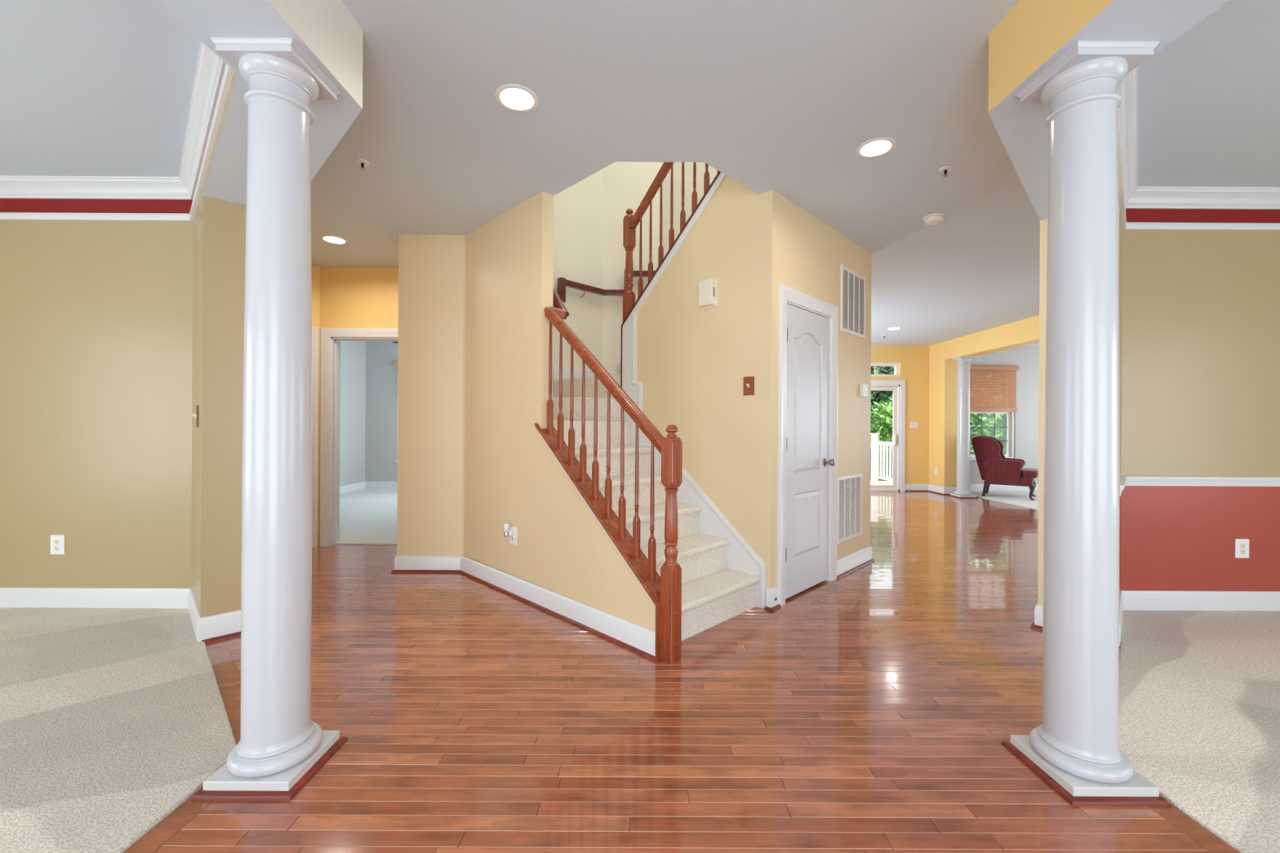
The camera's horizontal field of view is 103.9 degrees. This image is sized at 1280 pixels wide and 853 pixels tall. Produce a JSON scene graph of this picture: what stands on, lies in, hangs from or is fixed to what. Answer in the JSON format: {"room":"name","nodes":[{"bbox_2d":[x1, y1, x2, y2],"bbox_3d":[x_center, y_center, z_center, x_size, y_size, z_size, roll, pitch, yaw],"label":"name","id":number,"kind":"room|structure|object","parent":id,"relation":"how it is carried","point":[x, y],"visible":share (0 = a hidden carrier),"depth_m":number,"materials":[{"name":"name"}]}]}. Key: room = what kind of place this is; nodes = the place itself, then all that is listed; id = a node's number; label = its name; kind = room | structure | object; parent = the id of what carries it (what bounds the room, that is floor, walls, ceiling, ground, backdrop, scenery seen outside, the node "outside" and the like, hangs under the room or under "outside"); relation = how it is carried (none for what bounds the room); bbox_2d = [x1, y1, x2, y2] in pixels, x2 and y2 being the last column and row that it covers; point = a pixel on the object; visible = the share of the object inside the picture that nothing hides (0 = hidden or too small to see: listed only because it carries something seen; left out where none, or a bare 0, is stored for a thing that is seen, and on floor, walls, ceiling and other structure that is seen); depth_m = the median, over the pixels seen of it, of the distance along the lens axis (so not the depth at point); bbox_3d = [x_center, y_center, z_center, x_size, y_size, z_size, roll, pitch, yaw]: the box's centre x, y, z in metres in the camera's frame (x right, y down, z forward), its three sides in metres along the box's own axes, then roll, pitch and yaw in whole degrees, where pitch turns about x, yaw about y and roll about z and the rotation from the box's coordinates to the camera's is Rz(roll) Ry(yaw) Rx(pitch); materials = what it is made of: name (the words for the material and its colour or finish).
{"room":"house entrance hall","nodes":[
{"label":"house entrance hall","id":0,"kind":"room"},
{"bbox_2d":[0,185,246,617],"bbox_3d":[-3.710,-0.200,3.038,3.186,2.740,0.634,0,0,0],"label":"wall","id":1,"kind":"structure","parent":0,"point":[113,334],"depth_m":3.21,"materials":[{"name":"yellow paint"}]},
{"bbox_2d":[50,534,65,554],"bbox_3d":[-3.728,0.757,3.206,0.090,0.125,0.010,0,0,0],"label":"wall outlet","id":2,"kind":"object","parent":1,"relation":"attached to","point":[57,542],"visible":1,"depth_m":3.20,"materials":[{"name":"white plastic"}]},
{"bbox_2d":[53,539,59,544],"bbox_3d":[-3.728,0.737,3.203,0.033,0.033,0.004,0,0,0],"label":"receptacle","id":3,"kind":"object","parent":2,"relation":"attached to","point":[55,541],"depth_m":3.20,"materials":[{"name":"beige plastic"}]},
{"bbox_2d":[53,545,59,551],"bbox_3d":[-3.728,0.777,3.203,0.033,0.033,0.004,0,0,0],"label":"receptacle","id":4,"kind":"object","parent":2,"relation":"attached to","point":[56,548],"depth_m":3.20,"materials":[{"name":"beige plastic"}]},
{"bbox_2d":[0,41,226,199],"bbox_3d":[-2.436,-1.507,1.299,2.196,0.112,6.284,0,0,-36],"label":"trim","id":5,"kind":"structure","parent":1,"relation":"attached to","point":[211,68],"depth_m":3.15,"materials":[{"name":"white paint"}]},
{"bbox_2d":[0,63,234,221],"bbox_3d":[-2.424,-1.336,1.310,2.160,0.045,6.284,0,0,-36],"label":"trim","id":6,"kind":"structure","parent":1,"relation":"attached to","point":[228,71],"depth_m":3.19,"materials":[{"name":"white paint"}]},
{"bbox_2d":[0,587,240,641],"bbox_3d":[-3.632,1.100,3.036,3.056,0.133,0.668,0,0,0],"label":"baseboard","id":7,"kind":"structure","parent":1,"relation":"attached to","point":[220,624],"depth_m":3.20,"materials":[{"name":"white paint"}]},
{"bbox_2d":[191,404,198,426],"bbox_3d":[-2.558,-0.059,2.879,0.084,0.126,0.027,0,0,45],"label":"light switch","id":8,"kind":"object","parent":1,"relation":"attached to","point":[196,415],"visible":1,"depth_m":2.86,"materials":[{"name":"brown wood"}]},
{"bbox_2d":[201,631,240,644],"bbox_3d":[-3.001,1.164,3.282,1.931,0.019,0.590,0,0,22],"label":"trim","id":9,"kind":"structure","parent":1,"relation":"attached to","point":[237,633],"depth_m":2.77,"materials":[{"name":"brown wood"}]},
{"bbox_2d":[311,265,319,546],"bbox_3d":[-3.600,-0.149,4.558,0.110,2.840,1.150,0,0,45],"label":"wall","id":10,"kind":"structure","parent":0,"point":[315,270],"depth_m":4.91,"materials":[{"name":"yellow paint"}]},
{"bbox_2d":[311,327,319,546],"bbox_3d":[-3.528,0.102,4.615,0.134,2.139,0.948,0,0,45],"label":"door frame","id":11,"kind":"structure","parent":10,"relation":"in","point":[315,331],"depth_m":4.88,"materials":[{"name":"white paint"}]},
{"bbox_2d":[338,341,340,524],"bbox_3d":[-3.555,-0.199,5.078,3.300,2.740,0.075,0,0,0],"label":"wall","id":12,"kind":"structure","parent":0,"point":[340,341],"depth_m":5.11,"materials":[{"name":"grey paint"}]},
{"bbox_2d":[339,341,365,486],"bbox_3d":[-5.147,-0.208,7.144,0.120,2.740,4.500,0,0,0],"label":"wall","id":13,"kind":"structure","parent":0,"point":[353,353],"depth_m":8.88,"materials":[{"name":"grey paint"}]},
{"bbox_2d":[339,481,397,494],"bbox_3d":[-3.540,1.094,7.206,3.110,0.133,4.180,0,0,0],"label":"baseboard","id":14,"kind":"structure","parent":13,"relation":"attached to","point":[371,485],"depth_m":9.28,"materials":[{"name":"white paint"}]},
{"bbox_2d":[318,266,398,546],"bbox_3d":[-2.563,-0.144,4.982,1.185,2.840,0.110,0,0,0],"label":"wall","id":15,"kind":"structure","parent":0,"point":[351,297],"depth_m":4.93,"materials":[{"name":"yellow paint"}]},
{"bbox_2d":[320,328,398,546],"bbox_3d":[-2.627,0.106,4.972,1.008,2.139,0.139,0,0,0],"label":"door frame","id":16,"kind":"structure","parent":15,"relation":"in","point":[331,338],"depth_m":4.91,"materials":[{"name":"white paint"}]},
{"bbox_2d":[364,341,398,481],"bbox_3d":[-3.560,-0.199,9.371,3.300,2.740,0.150,0,0,0],"label":"wall","id":17,"kind":"structure","parent":0,"point":[381,374],"depth_m":9.29,"materials":[{"name":"grey paint"}]},
{"bbox_2d":[394,361,398,396],"bbox_3d":[-3.901,-0.873,9.265,1.250,0.637,0.060,0,0,0],"label":"window blind","id":18,"kind":"object","parent":17,"relation":"attached to","point":[396,363],"visible":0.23,"depth_m":9.23,"materials":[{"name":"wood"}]},
{"bbox_2d":[396,234,465,555],"bbox_3d":[-1.686,-0.189,4.501,0.568,2.740,0.854,0,0,0],"label":"wall","id":19,"kind":"structure","parent":0,"point":[432,268],"depth_m":4.07,"materials":[{"name":"yellow paint"}]},
{"bbox_2d":[463,191,655,631],"bbox_3d":[-0.635,-0.183,3.356,2.160,2.740,0.091,0,0,45],"label":"wall","id":20,"kind":"structure","parent":0,"point":[512,477],"depth_m":3.47,"materials":[{"name":"yellow paint"}]},
{"bbox_2d":[509,525,516,545],"bbox_3d":[-0.897,0.770,3.541,0.090,0.125,0.010,0,0,45],"label":"wall outlet","id":21,"kind":"object","parent":20,"relation":"attached to","point":[513,539],"visible":0.98,"depth_m":3.53,"materials":[{"name":"white plastic"}]},
{"bbox_2d":[503,523,512,537],"bbox_3d":[-0.935,0.730,3.534,0.042,0.092,0.058,0,0,45],"label":"night light","id":22,"kind":"object","parent":21,"relation":"attached to","point":[507,532],"visible":1,"depth_m":3.52,"materials":[{"name":"white plastic"}]},
{"bbox_2d":[503,531,508,537],"bbox_3d":[-0.941,0.758,3.528,0.034,0.036,0.034,0,0,0],"label":"socket","id":23,"kind":"object","parent":22,"relation":"attached to","point":[506,533],"depth_m":3.52,"materials":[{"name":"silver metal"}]},
{"bbox_2d":[394,555,655,656],"bbox_3d":[-1.165,1.117,3.557,0.581,0.133,3.151,0,0,-41],"label":"baseboard","id":24,"kind":"structure","parent":20,"relation":"attached to","point":[642,638],"depth_m":3.25,"materials":[{"name":"white paint"}]},
{"bbox_2d":[391,569,659,663],"bbox_3d":[-1.173,1.174,3.538,0.596,0.019,3.195,0,0,-41],"label":"trim","id":25,"kind":"structure","parent":20,"relation":"attached to","point":[625,646],"depth_m":3.19,"materials":[{"name":"brown wood"}]},
{"bbox_2d":[552,161,716,386],"bbox_3d":[-0.018,-1.610,4.750,3.154,5.600,1.360,0,0,0],"label":"wall","id":26,"kind":"structure","parent":0,"point":[588,215],"depth_m":5.27,"materials":[{"name":"beige paint"}]},
{"bbox_2d":[549,269,655,319],"bbox_3d":[-0.706,-1.181,4.477,1.178,0.920,2.122,0,0,20],"label":"wall handrail","id":27,"kind":"object","parent":26,"relation":"attached to","point":[559,298],"visible":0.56,"depth_m":4.92,"materials":[{"name":"red wood"}]},
{"bbox_2d":[0,0,1279,346],"bbox_3d":[1.805,-1.708,3.802,14.800,0.335,11.600,0,0,0],"label":"ceiling","id":28,"kind":"structure","parent":0,"point":[782,96],"depth_m":2.47,"materials":[{"name":"white paint"}]},
{"bbox_2d":[154,0,363,206],"bbox_3d":[-1.371,-1.404,0.616,1.104,0.307,4.947,0,0,-12],"label":"beam","id":29,"kind":"structure","parent":28,"relation":"attached to","point":[326,31],"depth_m":1.83,"materials":[{"name":"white paint"}]},
{"bbox_2d":[320,235,348,244],"bbox_3d":[-2.555,-1.590,4.190,0.200,0.067,0.200,0,0,0],"label":"recessed light","id":30,"kind":"object","parent":28,"relation":"in","point":[330,238],"visible":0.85,"depth_m":4.22,"materials":[{"name":"white plastic"}]},
{"bbox_2d":[355,159,369,170],"bbox_3d":[-1.635,-1.538,2.953,0.072,0.042,0.072,0,0,0],"label":"sprinkler","id":31,"kind":"object","parent":28,"relation":"attached to","point":[362,162],"visible":1,"depth_m":2.95,"materials":[{"name":"white plastic"}]},
{"bbox_2d":[494,84,538,111],"bbox_3d":[-0.582,-1.580,2.371,0.200,0.067,0.200,0,0,0],"label":"recessed light","id":32,"kind":"object","parent":28,"relation":"in","point":[513,97],"visible":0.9,"depth_m":2.39,"materials":[{"name":"white plastic"}]},
{"bbox_2d":[856,137,896,157],"bbox_3d":[1.304,-1.569,2.772,0.200,0.067,0.200,0,0,0],"label":"recessed light","id":33,"kind":"object","parent":28,"relation":"in","point":[876,147],"visible":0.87,"depth_m":2.79,"materials":[{"name":"white plastic"}]},
{"bbox_2d":[887,327,901,329],"bbox_3d":[3.957,-1.555,7.794,0.200,0.067,0.200,0,0,0],"label":"recessed light","id":34,"kind":"object","parent":28,"relation":"in","point":[890,328],"visible":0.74,"depth_m":7.85,"materials":[{"name":"white plastic"}]},
{"bbox_2d":[923,213,945,225],"bbox_3d":[2.157,-1.516,3.679,0.140,0.044,0.140,0,0,0],"label":"smoke detector","id":35,"kind":"object","parent":28,"relation":"attached to","point":[934,219],"visible":1,"depth_m":3.64,"materials":[{"name":"white plastic"}]},
{"bbox_2d":[938,165,952,177],"bbox_3d":[1.827,-1.519,2.995,0.072,0.042,0.072,0,0,0],"label":"sprinkler","id":36,"kind":"object","parent":28,"relation":"attached to","point":[947,168],"visible":1,"depth_m":2.99,"materials":[{"name":"white plastic"}]},
{"bbox_2d":[945,315,1039,359],"bbox_3d":[5.584,-1.357,6.777,0.270,0.325,4.340,0,0,0],"label":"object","id":37,"kind":"structure","parent":28,"relation":"attached to","point":[1024,332],"depth_m":7.68,"materials":[{"name":"yellow paint"}]},
{"bbox_2d":[988,0,1229,220],"bbox_3d":[1.653,-1.388,0.619,1.082,0.307,4.947,0,0,11],"label":"beam","id":38,"kind":"structure","parent":28,"relation":"attached to","point":[1033,34],"depth_m":1.76,"materials":[{"name":"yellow paint"}]},
{"bbox_2d":[123,491,1239,852],"bbox_3d":[1.789,1.224,3.802,14.800,0.051,11.600,0,0,0],"label":"floor","id":39,"kind":"structure","parent":0,"point":[873,710],"depth_m":2.02,"materials":[{"name":"brown wood"}]},
{"bbox_2d":[0,607,236,852],"bbox_3d":[-3.346,1.171,0.678,3.822,0.026,5.065,0,0,0],"label":"carpet","id":40,"kind":"object","parent":39,"relation":"on","point":[112,719],"visible":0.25,"depth_m":1.95,"materials":[{"name":"beige carpet"}]},
{"bbox_2d":[191,37,347,800],"bbox_3d":[-1.255,-0.033,1.740,0.313,2.433,0.313,0,0,0],"label":"column","id":41,"kind":"structure","parent":39,"relation":"on","point":[279,750],"depth_m":1.66,"materials":[{"name":"white paint"}]},
{"bbox_2d":[336,488,397,544],"bbox_3d":[-3.555,1.170,7.151,3.120,0.026,4.330,0,0,0],"label":"carpet","id":42,"kind":"object","parent":39,"relation":"on","point":[367,516],"visible":0.22,"depth_m":6.35,"materials":[{"name":"beige carpet"}]},
{"bbox_2d":[552,172,766,640],"bbox_3d":[0.297,-0.409,3.871,3.050,3.209,1.954,0,0,45],"label":"staircase","id":43,"kind":"structure","parent":39,"relation":"on","point":[723,578],"depth_m":3.55,"materials":[{"name":"beige carpet"}]},
{"bbox_2d":[534,306,682,664],"bbox_3d":[-0.231,0.196,2.953,1.194,1.986,0.140,0,0,45],"label":"balustrade","id":44,"kind":"object","parent":43,"relation":"attached to","point":[664,591],"visible":0.99,"depth_m":2.75,"materials":[{"name":"red wood"}]},
{"bbox_2d":[620,162,720,419],"bbox_3d":[0.287,-1.393,3.903,1.158,2.669,0.122,0,0,45],"label":"balustrade","id":45,"kind":"object","parent":43,"relation":"on","point":[630,222],"visible":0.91,"depth_m":4.10,"materials":[{"name":"red wood"}]},
{"bbox_2d":[948,355,977,498],"bbox_3d":[5.590,0.013,8.657,0.313,2.415,0.313,0,0,0],"label":"column","id":46,"kind":"structure","parent":39,"relation":"on","point":[963,410],"depth_m":8.58,"materials":[{"name":"white paint"}]},
{"bbox_2d":[970,490,1038,510],"bbox_3d":[7.415,1.229,7.029,3.140,0.026,4.840,0,0,0],"label":"carpet","id":47,"kind":"object","parent":39,"relation":"on","point":[1021,499],"depth_m":8.53,"materials":[{"name":"beige carpet"}]},
{"bbox_2d":[971,435,1038,500],"bbox_3d":[6.341,0.681,8.705,0.916,1.058,0.720,0,0,40],"label":"chair","id":48,"kind":"object","parent":47,"relation":"on","point":[994,468],"visible":1,"depth_m":8.51,"materials":[{"name":"red fabric"}]},
{"bbox_2d":[1020,468,1038,478],"bbox_3d":[6.455,0.788,8.610,0.620,0.125,0.660,0,0,40],"label":"seat cushion","id":49,"kind":"object","parent":48,"relation":"on","point":[1024,473],"depth_m":8.26,"materials":[{"name":"red fabric"}]},
{"bbox_2d":[1000,40,1171,806],"bbox_3d":[1.526,-0.018,1.736,0.313,2.433,0.313,0,0,0],"label":"column","id":50,"kind":"structure","parent":39,"relation":"on","point":[1075,750],"depth_m":1.66,"materials":[{"name":"white paint"}]},
{"bbox_2d":[1118,609,1279,852],"bbox_3d":[3.604,1.208,0.712,3.822,0.026,5.115,0,0,0],"label":"carpet","id":51,"kind":"object","parent":39,"relation":"on","point":[1199,691],"visible":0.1,"depth_m":2.06,"materials":[{"name":"beige carpet"}]},
{"bbox_2d":[636,175,780,589],"bbox_3d":[0.393,-0.345,3.802,1.413,3.075,0.095,0,0,45],"label":"wall","id":52,"kind":"structure","parent":0,"point":[693,362],"depth_m":3.52,"materials":[{"name":"yellow paint"}]},
{"bbox_2d":[698,278,717,308],"bbox_3d":[0.485,-0.959,3.607,0.136,0.192,0.055,0,0,45],"label":"alarm box","id":53,"kind":"object","parent":52,"relation":"attached to","point":[708,289],"visible":1,"depth_m":3.58,"materials":[{"name":"beige plastic"}]},
{"bbox_2d":[743,376,754,395],"bbox_3d":[0.730,-0.274,3.382,0.084,0.126,0.023,0,0,45],"label":"light switch","id":54,"kind":"object","parent":52,"relation":"attached to","point":[748,382],"visible":1,"depth_m":3.38,"materials":[{"name":"brown wood"}]},
{"bbox_2d":[765,586,778,608],"bbox_3d":[0.872,1.128,3.299,0.040,0.133,0.099,0,0,45],"label":"baseboard","id":55,"kind":"structure","parent":52,"relation":"attached to","point":[771,594],"depth_m":3.27,"materials":[{"name":"white paint"}]},
{"bbox_2d":[779,195,871,559],"bbox_3d":[1.453,-0.122,3.943,0.110,2.840,1.605,0,0,45],"label":"wall","id":56,"kind":"structure","parent":0,"point":[812,253],"depth_m":4.05,"materials":[{"name":"yellow paint"}]},
{"bbox_2d":[764,604,781,612],"bbox_3d":[0.872,1.185,3.286,0.058,0.019,0.118,0,0,45],"label":"trim","id":57,"kind":"structure","parent":56,"relation":"attached to","point":[777,606],"depth_m":3.26,"materials":[{"name":"brown wood"}]},
{"bbox_2d":[777,284,838,606],"bbox_3d":[1.215,0.127,3.654,0.184,2.139,0.878,0,0,45],"label":"door","id":58,"kind":"structure","parent":56,"relation":"in","point":[808,384],"depth_m":3.63,"materials":[{"name":"white paint"}]},
{"bbox_2d":[837,473,862,543],"bbox_3d":[1.739,0.667,4.148,0.012,0.532,0.495,0,0,45],"label":"air vent","id":59,"kind":"object","parent":56,"relation":"in","point":[849,486],"visible":1,"depth_m":4.14,"materials":[{"name":"white metal"}]},
{"bbox_2d":[840,264,865,338],"bbox_3d":[1.785,-1.030,4.185,0.012,0.530,0.496,0,0,45],"label":"air vent","id":60,"kind":"object","parent":56,"relation":"in","point":[852,309],"visible":1,"depth_m":4.17,"materials":[{"name":"white metal"}]},
{"bbox_2d":[836,546,871,575],"bbox_3d":[1.804,1.133,4.462,0.535,0.133,1.028,0,0,0],"label":"baseboard","id":61,"kind":"structure","parent":56,"relation":"attached to","point":[848,562],"depth_m":4.19,"materials":[{"name":"white paint"}]},
{"bbox_2d":[836,559,875,578],"bbox_3d":[1.822,1.190,4.462,0.551,0.019,1.054,0,0,0],"label":"trim","id":62,"kind":"structure","parent":56,"relation":"attached to","point":[871,561],"depth_m":4.18,"materials":[{"name":"brown wood"}]},
{"bbox_2d":[859,383,867,397],"bbox_3d":[1.935,-0.312,4.328,0.028,0.120,0.110,0,0,45],"label":"thermostat","id":63,"kind":"object","parent":56,"relation":"attached to","point":[864,388],"visible":1,"depth_m":4.30,"materials":[{"name":"white plastic"}]},
{"bbox_2d":[928,341,957,487],"bbox_3d":[5.575,-0.150,9.187,0.270,2.740,0.480,0,0,0],"label":"wall","id":64,"kind":"structure","parent":0,"point":[943,374],"depth_m":9.01,"materials":[{"name":"yellow paint"}]},
{"bbox_2d":[905,490,950,494],"bbox_3d":[5.379,1.210,9.198,0.344,0.019,0.854,0,0,-41],"label":"trim","id":65,"kind":"structure","parent":64,"relation":"attached to","point":[905,491],"depth_m":9.33,"materials":[{"name":"brown wood"}]},
{"bbox_2d":[934,467,937,475],"bbox_3d":[5.430,0.819,9.187,0.010,0.125,0.090,0,0,0],"label":"wall outlet","id":66,"kind":"object","parent":64,"relation":"attached to","point":[935,468],"visible":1,"depth_m":9.17,"materials":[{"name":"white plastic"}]},
{"bbox_2d":[871,345,1039,484],"bbox_3d":[5.089,-0.102,9.506,8.000,2.840,0.160,0,0,0],"label":"wall","id":67,"kind":"structure","parent":0,"point":[913,361],"depth_m":9.43,"materials":[{"name":"yellow paint"}]},
{"bbox_2d":[871,362,898,377],"bbox_3d":[3.997,-1.071,9.510,1.805,0.270,0.070,0,0,0],"label":"window","id":68,"kind":"structure","parent":67,"relation":"in","point":[873,364],"depth_m":9.48,"materials":[{"name":"white plastic"}]},
{"bbox_2d":[870,379,905,491],"bbox_3d":[3.990,0.168,9.483,1.981,2.088,0.164,0,0,0],"label":"door","id":69,"kind":"structure","parent":67,"relation":"in","point":[898,387],"depth_m":9.43,"materials":[{"name":"white paint"}]},
{"bbox_2d":[910,422,918,428],"bbox_3d":[5.156,-0.025,9.415,0.155,0.115,0.023,0,0,0],"label":"light switch","id":70,"kind":"object","parent":67,"relation":"attached to","point":[913,424],"visible":1,"depth_m":9.42,"materials":[{"name":"white plastic"}]},
{"bbox_2d":[905,484,1038,493],"bbox_3d":[6.980,1.156,9.181,4.005,0.143,0.494,0,0,0],"label":"baseboard","id":71,"kind":"structure","parent":67,"relation":"attached to","point":[993,487],"depth_m":9.41,"materials":[{"name":"white paint"}]},
{"bbox_2d":[970,369,1014,460],"bbox_3d":[6.603,-0.251,9.483,0.965,1.789,0.170,0,0,0],"label":"window","id":72,"kind":"structure","parent":67,"relation":"in","point":[1011,415],"depth_m":9.49,"materials":[{"name":"white plastic"}]},
{"bbox_2d":[969,365,1019,412],"bbox_3d":[6.613,-0.707,9.398,0.960,0.865,0.060,0,0,0],"label":"window blind","id":73,"kind":"object","parent":72,"relation":"attached to","point":[1002,399],"visible":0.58,"depth_m":9.39,"materials":[{"name":"brown wood"}]},
{"bbox_2d":[1037,195,1279,605],"bbox_3d":[3.990,-0.159,3.083,3.214,2.740,0.663,0,0,0],"label":"wall","id":74,"kind":"structure","parent":0,"point":[1199,310],"depth_m":3.27,"materials":[{"name":"yellow paint"}]},
{"bbox_2d":[1030,620,1042,630],"bbox_3d":[3.924,1.202,3.377,3.277,0.019,0.652,0,0,-13],"label":"trim","id":75,"kind":"structure","parent":74,"relation":"attached to","point":[1033,625],"depth_m":2.98,"materials":[{"name":"brown wood"}]},
{"bbox_2d":[1034,590,1279,646],"bbox_3d":[3.974,1.141,3.080,3.234,0.133,0.697,0,0,0],"label":"baseboard","id":76,"kind":"structure","parent":74,"relation":"attached to","point":[1130,600],"depth_m":3.26,"materials":[{"name":"white paint"}]},
{"bbox_2d":[1117,67,1279,209],"bbox_3d":[2.725,-1.479,1.336,2.220,0.112,6.341,0,0,36],"label":"trim","id":77,"kind":"structure","parent":74,"relation":"attached to","point":[1136,197],"depth_m":3.21,"materials":[{"name":"white paint"}]},
{"bbox_2d":[1117,88,1279,231],"bbox_3d":[2.711,-1.308,1.348,2.184,0.045,6.341,0,0,36],"label":"trim","id":78,"kind":"structure","parent":74,"relation":"attached to","point":[1126,225],"depth_m":3.25,"materials":[{"name":"white paint"}]},
{"bbox_2d":[1120,475,1279,496],"bbox_3d":[3.998,0.358,3.203,2.870,0.064,0.438,0,0,-10],"label":"trim","id":79,"kind":"structure","parent":74,"relation":"attached to","point":[1194,481],"depth_m":3.25,"materials":[{"name":"white paint"}]},
{"bbox_2d":[1235,538,1248,558],"bbox_3d":[3.925,0.795,3.265,0.090,0.125,0.010,0,0,0],"label":"wall outlet","id":80,"kind":"object","parent":74,"relation":"attached to","point":[1242,545],"visible":1,"depth_m":3.26,"materials":[{"name":"white plastic"}]},
{"bbox_2d":[1240,542,1245,547],"bbox_3d":[3.925,0.775,3.263,0.033,0.033,0.004,0,0,0],"label":"receptacle","id":81,"kind":"object","parent":80,"relation":"attached to","point":[1242,544],"depth_m":3.26,"materials":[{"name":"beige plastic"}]},
{"bbox_2d":[1240,549,1245,554],"bbox_3d":[3.925,0.815,3.263,0.033,0.033,0.004,0,0,0],"label":"receptacle","id":82,"kind":"object","parent":80,"relation":"attached to","point":[1242,551],"depth_m":3.26,"materials":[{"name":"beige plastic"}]},
{"label":"outside","id":83,"kind":"structure","parent":0,"visible":0},
{"bbox_3d":[2.447,2.103,34.953,85.000,0.100,50.100,0,0,0],"label":"ground","id":84,"kind":"structure","parent":83,"visible":0},
{"bbox_2d":[870,480,892,484],"bbox_3d":[4.253,1.708,10.863,3.750,0.810,2.515,0,0,0],"label":"deck","id":85,"kind":"object","parent":84,"relation":"on","point":[880,482],"visible":0.02,"depth_m":11.65,"materials":[{"name":"beige wood"}]},
{"bbox_2d":[870,433,892,482],"bbox_3d":[5.752,0.736,10.796,0.140,1.150,2.298,0,0,-11],"label":"deck railing","id":86,"kind":"object","parent":85,"relation":"on","point":[875,444],"visible":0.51,"depth_m":11.72,"materials":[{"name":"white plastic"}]},
{"bbox_2d":[870,398,893,480],"bbox_3d":[8.011,0.658,16.300,2.773,3.180,2.872,0,0,-38],"label":"bush","id":87,"kind":"object","parent":84,"relation":"on","point":[883,426],"visible":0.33,"depth_m":15.75,"materials":[{"name":"green plant"}]},
{"bbox_2d":[870,366,894,435],"bbox_3d":[10.295,-0.277,21.563,5.049,4.946,3.967,0,0,24],"label":"tree","id":88,"kind":"object","parent":84,"relation":"on","point":[876,396],"visible":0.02,"depth_m":21.00,"materials":[{"name":"green plant"}]},
{"bbox_2d":[871,366,894,408],"bbox_3d":[12.940,-1.600,28.750,5.118,7.619,5.169,0,0,0],"label":"tree","id":89,"kind":"object","parent":84,"relation":"on","point":[872,367],"visible":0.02,"depth_m":27.81,"materials":[{"name":"green plant"}]},
{"bbox_2d":[969,373,1005,444],"bbox_3d":[14.900,-0.591,21.620,4.308,5.624,4.166,0,0,10],"label":"tree","id":90,"kind":"object","parent":84,"relation":"on","point":[973,374],"visible":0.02,"depth_m":20.75,"materials":[{"name":"green plant"}]},
{"bbox_2d":[969,386,1007,454],"bbox_3d":[11.149,0.441,15.191,2.678,3.518,2.780,0,0,0],"label":"bush","id":91,"kind":"object","parent":84,"relation":"on","point":[988,419],"visible":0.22,"depth_m":14.87,"materials":[{"name":"green plant"}]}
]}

